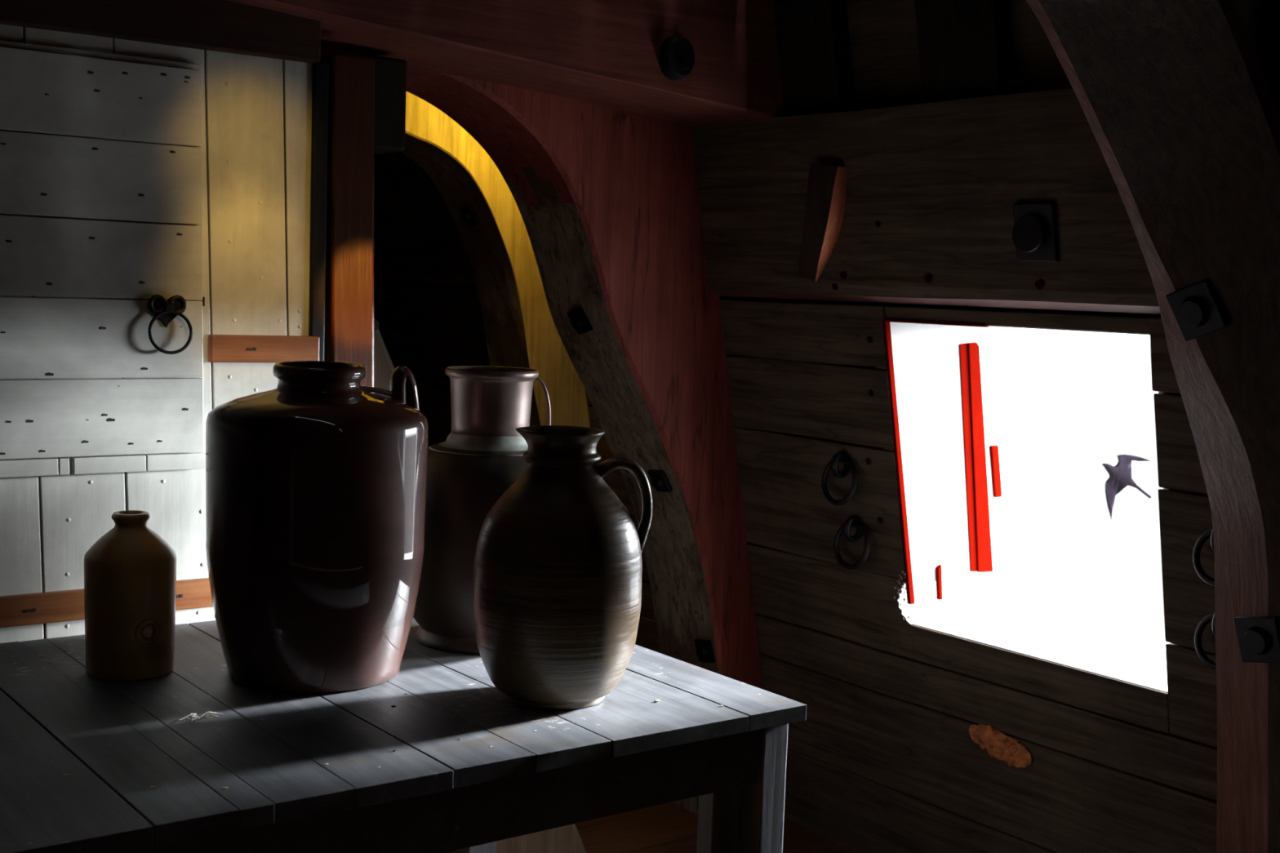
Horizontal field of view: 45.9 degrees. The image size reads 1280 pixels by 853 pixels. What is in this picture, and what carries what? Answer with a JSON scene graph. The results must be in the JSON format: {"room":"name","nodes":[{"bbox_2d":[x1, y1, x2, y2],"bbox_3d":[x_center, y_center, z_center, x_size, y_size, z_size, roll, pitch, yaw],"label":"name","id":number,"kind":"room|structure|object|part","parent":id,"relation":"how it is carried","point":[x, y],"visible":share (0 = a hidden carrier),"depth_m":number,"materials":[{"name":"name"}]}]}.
{"room":"ship cabin","nodes":[
{"label":"ship cabin","id":0,"kind":"room"},
{"bbox_2d":[0,23,312,643],"bbox_3d":[-2.332,0.210,1.694,4.297,1.900,0.051,-2,7,-37],"label":"wall","id":1,"kind":"structure","parent":0,"point":[256,111],"depth_m":2.78,"materials":[{"name":"white wood"}]},
{"bbox_2d":[0,40,205,477],"bbox_3d":[-1.154,-0.273,2.470,0.931,0.731,0.041,-2,7,-37],"label":"door","id":2,"kind":"structure","parent":1,"relation":"in","point":[50,90],"depth_m":2.63,"materials":[{"name":"wood"}]},
{"bbox_3d":[-1.168,0.075,2.514,0.918,0.029,0.015,-2,7,-37],"label":"rail","id":3,"kind":"part","parent":2,"relation":"part of","materials":[{"name":"white wood"}]},
{"bbox_3d":[-0.843,-0.206,2.699,0.069,0.058,0.016,-2,7,-37],"label":"handle","id":4,"kind":"part","parent":2,"relation":"part of","materials":[{"name":"metal"}]},
{"bbox_2d":[0,577,213,627],"bbox_3d":[-2.327,0.360,1.677,4.270,0.056,0.017,-2,7,-37],"label":"trim","id":5,"kind":"structure","parent":1,"relation":"attached to","point":[47,607],"depth_m":2.65,"materials":[{"name":"brown wood"}]},
{"bbox_2d":[0,0,320,63],"bbox_3d":[-2.296,-0.693,1.560,4.235,0.137,0.036,-2,7,-37],"label":"ceiling beam","id":6,"kind":"structure","parent":1,"relation":"attached to","point":[219,25],"depth_m":2.66,"materials":[{"name":"brown wood"}]},
{"bbox_2d":[208,334,319,362],"bbox_3d":[-0.704,-0.146,2.840,0.216,0.052,0.017,-2,7,-37],"label":"trim","id":7,"kind":"structure","parent":1,"relation":"attached to","point":[221,348],"depth_m":2.83,"materials":[{"name":"brown wood"}]},
{"bbox_2d":[574,802,861,852],"bbox_3d":[-1.242,1.250,1.478,5.720,0.051,6.597,-2,7,-37],"label":"floor","id":8,"kind":"structure","parent":0,"point":[667,828],"depth_m":3.89,"materials":[{"name":"brown wood"}]},
{"bbox_2d":[308,62,328,360],"bbox_3d":[-0.643,0.205,2.951,0.032,1.800,0.039,-2,7,-37],"label":"post","id":9,"kind":"object","parent":8,"relation":"on","point":[320,69],"visible":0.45,"depth_m":2.88,"materials":[{"name":"black wood"}]},
{"bbox_2d":[319,53,374,393],"bbox_3d":[-0.592,0.191,3.019,0.124,1.820,0.090,-2,7,-37],"label":"post","id":10,"kind":"object","parent":8,"relation":"on","point":[348,316],"visible":0.34,"depth_m":2.92,"materials":[{"name":"brown wood"}]},
{"bbox_2d":[0,617,806,852],"bbox_3d":[-0.918,0.795,2.166,2.186,0.750,0.984,-2,7,-37],"label":"table","id":11,"kind":"object","parent":8,"relation":"on","point":[82,755],"visible":0.73,"depth_m":2.16,"materials":[{"name":"grey wood"}]},
{"bbox_2d":[84,510,176,681],"bbox_3d":[-0.821,0.267,2.437,0.142,0.259,0.143,-2,7,-37],"label":"bottle","id":12,"kind":"object","parent":11,"relation":"on","point":[130,572],"visible":1,"depth_m":2.38,"materials":[{"name":"ceramic"}]},
{"bbox_2d":[179,711,223,722],"bbox_3d":[-0.638,0.420,2.201,0.066,0.008,0.036,-2,7,-37],"label":"straw wisp","id":13,"kind":"object","parent":11,"relation":"on","point":[211,713],"visible":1,"depth_m":2.20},
{"bbox_2d":[205,360,427,693],"bbox_3d":[-0.525,0.151,2.459,0.352,0.507,0.350,-2,7,-37],"label":"storage jar","id":14,"kind":"object","parent":11,"relation":"on","point":[316,481],"visible":1,"depth_m":2.33,"materials":[{"name":"brown ceramic"}]},
{"bbox_3d":[-0.434,-0.057,2.494,0.068,0.020,0.009,-1,6,-33],"label":"cord","id":15,"kind":"part","parent":14,"relation":"part of","materials":[{"name":"ceramic"}]},
{"bbox_3d":[-0.392,-0.053,2.522,0.052,0.094,0.038,-2,7,-37],"label":"handle","id":16,"kind":"part","parent":14,"relation":"part of","materials":[{"name":"brown ceramic"}]},
{"bbox_3d":[-0.340,0.739,3.136,0.067,0.723,0.066,-2,7,-37],"label":"leg","id":17,"kind":"part","parent":11,"relation":"part of","materials":[{"name":"wood"}]},
{"bbox_2d":[413,365,551,654],"bbox_3d":[-0.275,0.141,2.740,0.341,0.492,0.341,-2,7,-37],"label":"jug","id":18,"kind":"object","parent":11,"relation":"on","point":[481,457],"visible":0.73,"depth_m":2.62,"materials":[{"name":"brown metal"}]},
{"bbox_3d":[-0.169,-0.017,2.745,0.045,0.146,0.022,1,5,-11],"label":"handle","id":19,"kind":"part","parent":18,"relation":"part of","materials":[{"name":"grey metal"}]},
{"bbox_2d":[472,425,652,710],"bbox_3d":[-0.128,0.216,2.369,0.266,0.424,0.263,-2,7,-37],"label":"jug","id":20,"kind":"object","parent":11,"relation":"on","point":[557,593],"visible":1,"depth_m":2.28,"materials":[{"name":"brown ceramic"}]},
{"bbox_3d":[-0.033,0.140,2.380,0.104,0.187,0.040,1,5,-13],"label":"handle","id":21,"kind":"part","parent":20,"relation":"part of","materials":[{"name":"brown ceramic"}]},
{"bbox_3d":[0.121,0.821,2.437,0.064,0.723,0.039,-2,7,-37],"label":"leg","id":22,"kind":"part","parent":11,"relation":"part of","materials":[{"name":"grey wood"}]},
{"bbox_3d":[0.188,0.823,2.446,0.053,0.723,0.054,-2,7,-37],"label":"leg","id":23,"kind":"part","parent":11,"relation":"part of","materials":[{"name":"grey wood"}]},
{"bbox_2d":[373,318,586,852],"bbox_3d":[-0.524,0.351,3.324,1.001,1.450,0.155,-2,7,-37],"label":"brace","id":24,"kind":"object","parent":8,"relation":"on","point":[565,839],"visible":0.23,"depth_m":3.51,"materials":[{"name":"brown wood"}]},
{"bbox_2d":[400,92,590,427],"bbox_3d":[-0.495,0.041,4.244,1.099,1.900,0.233,-2,7,-37],"label":"knee timber","id":25,"kind":"object","parent":8,"relation":"on","point":[521,331],"visible":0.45,"depth_m":4.20,"materials":[{"name":"yellow wood"}]},
{"bbox_3d":[-0.470,-0.583,4.180,0.041,0.064,0.068,-1,6,-31],"label":"bolt plate","id":26,"kind":"part","parent":25,"relation":"part of","materials":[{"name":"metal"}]},
{"bbox_2d":[407,72,763,814],"bbox_3d":[-0.177,0.117,3.699,1.249,1.872,0.272,-2,7,-37],"label":"knee timber","id":27,"kind":"object","parent":8,"relation":"on","point":[606,199],"visible":0.87,"depth_m":3.67,"materials":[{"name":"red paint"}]},
{"bbox_3d":[-0.145,-0.257,3.672,0.039,0.069,0.072,-1,6,-30],"label":"bolt plate","id":28,"kind":"part","parent":27,"relation":"part of","materials":[{"name":"metal"}]},
{"bbox_3d":[0.051,0.137,3.804,0.040,0.062,0.065,-2,7,-37],"label":"bolt plate","id":29,"kind":"part","parent":27,"relation":"part of","materials":[{"name":"metal"}]},
{"bbox_3d":[0.168,0.580,3.907,0.025,0.068,0.068,-2,6,-35],"label":"bolt plate","id":30,"kind":"part","parent":27,"relation":"part of","materials":[{"name":"metal"}]},
{"bbox_2d":[1026,0,1279,852],"bbox_3d":[0.930,0.263,2.343,1.113,1.910,0.303,-2,7,-37],"label":"knee timber","id":31,"kind":"object","parent":8,"relation":"on","point":[1180,100],"visible":1,"depth_m":2.24,"materials":[{"name":"brown wood"}]},
{"bbox_3d":[0.850,-0.177,2.305,0.035,0.097,0.098,-1,6,-31],"label":"bolt plate","id":32,"kind":"part","parent":31,"relation":"part of","materials":[{"name":"metal"}]},
{"bbox_3d":[1.003,0.345,2.446,0.023,0.088,0.088,-2,6,-35],"label":"bolt plate","id":33,"kind":"part","parent":31,"relation":"part of","materials":[{"name":"metal"}]},
{"bbox_2d":[373,0,1217,852],"bbox_3d":[1.061,-0.044,3.059,0.911,2.400,6.400,-2,7,-37],"label":"wall","id":34,"kind":"structure","parent":0,"point":[941,117],"depth_m":3.34,"materials":[{"name":"brown wood"}]},
{"bbox_2d":[798,162,845,281],"bbox_3d":[0.395,-0.452,3.357,0.083,0.259,0.180,-2,7,-37],"label":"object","id":35,"kind":"object","parent":34,"relation":"attached to","point":[826,186],"visible":1,"depth_m":3.31,"materials":[{"name":"brown wood"}]},
{"bbox_2d":[821,451,857,505],"bbox_3d":[0.463,0.120,3.509,0.084,0.126,0.085,3,5,8],"label":"ring","id":36,"kind":"object","parent":34,"relation":"attached to","point":[841,456],"visible":1,"depth_m":3.50,"materials":[{"name":"metal"}]},
{"bbox_2d":[833,515,870,569],"bbox_3d":[0.494,0.270,3.525,0.084,0.126,0.085,3,5,8],"label":"ring","id":37,"kind":"object","parent":34,"relation":"attached to","point":[853,521],"visible":1,"depth_m":3.51,"materials":[{"name":"metal"}]},
{"bbox_2d":[875,318,1174,693],"bbox_3d":[0.938,0.136,3.275,0.564,0.719,0.734,-2,7,-37],"label":"window","id":38,"kind":"structure","parent":34,"relation":"in","point":[950,384],"depth_m":3.50,"materials":[{"name":"paint"}]},
{"bbox_3d":[0.996,0.487,3.336,0.416,0.013,0.673,-2,7,-37],"label":"sill","id":39,"kind":"part","parent":38,"relation":"part of","materials":[{"name":"paint"}]},
{"bbox_2d":[1012,202,1059,262],"bbox_3d":[0.756,-0.372,2.893,0.042,0.110,0.095,-2,7,-37],"label":"plate","id":40,"kind":"object","parent":34,"relation":"attached to","point":[1035,228],"visible":1,"depth_m":2.88,"materials":[{"name":"metal"}]},
{"bbox_2d":[1192,528,1214,586],"bbox_3d":[1.050,0.229,2.740,0.082,0.120,0.081,3,5,10],"label":"ring","id":41,"kind":"object","parent":34,"relation":"attached to","point":[1206,535],"visible":0.34,"depth_m":2.76,"materials":[{"name":"metal"}]},
{"bbox_2d":[1194,612,1216,670],"bbox_3d":[1.067,0.387,2.777,0.082,0.120,0.081,3,5,10],"label":"ring","id":42,"kind":"object","parent":34,"relation":"attached to","point":[1209,618],"visible":0.34,"depth_m":2.80,"materials":[{"name":"metal"}]},
{"label":"outside","id":43,"kind":"structure","parent":0,"visible":0},
{"bbox_2d":[1102,454,1151,519],"bbox_3d":[1.481,0.187,4.604,0.153,0.203,0.042,2,5,0],"label":"swallow","id":44,"kind":"object","parent":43,"point":[1120,474],"visible":1,"depth_m":4.60,"materials":[{"name":"purple"}]},
{"bbox_3d":[-1.179,-0.983,1.195,5.596,0.050,6.500,-2,7,-37],"label":"ceiling","id":45,"kind":"structure","parent":0,"visible":0},
{"bbox_2d":[226,0,783,126],"bbox_3d":[-1.950,-0.854,2.008,5.335,0.413,0.588,-2,7,-37],"label":"beam","id":46,"kind":"structure","parent":45,"relation":"attached to","point":[687,63],"depth_m":3.15,"materials":[{"name":"red wood"}]},
{"bbox_2d":[357,53,408,154],"bbox_3d":[-0.547,-0.655,3.085,0.107,0.185,0.115,-2,7,-37],"label":"block","id":47,"kind":"object","parent":46,"relation":"attached to","point":[390,73],"visible":0.52,"depth_m":3.05,"materials":[{"name":"brown wood"}]}
]}

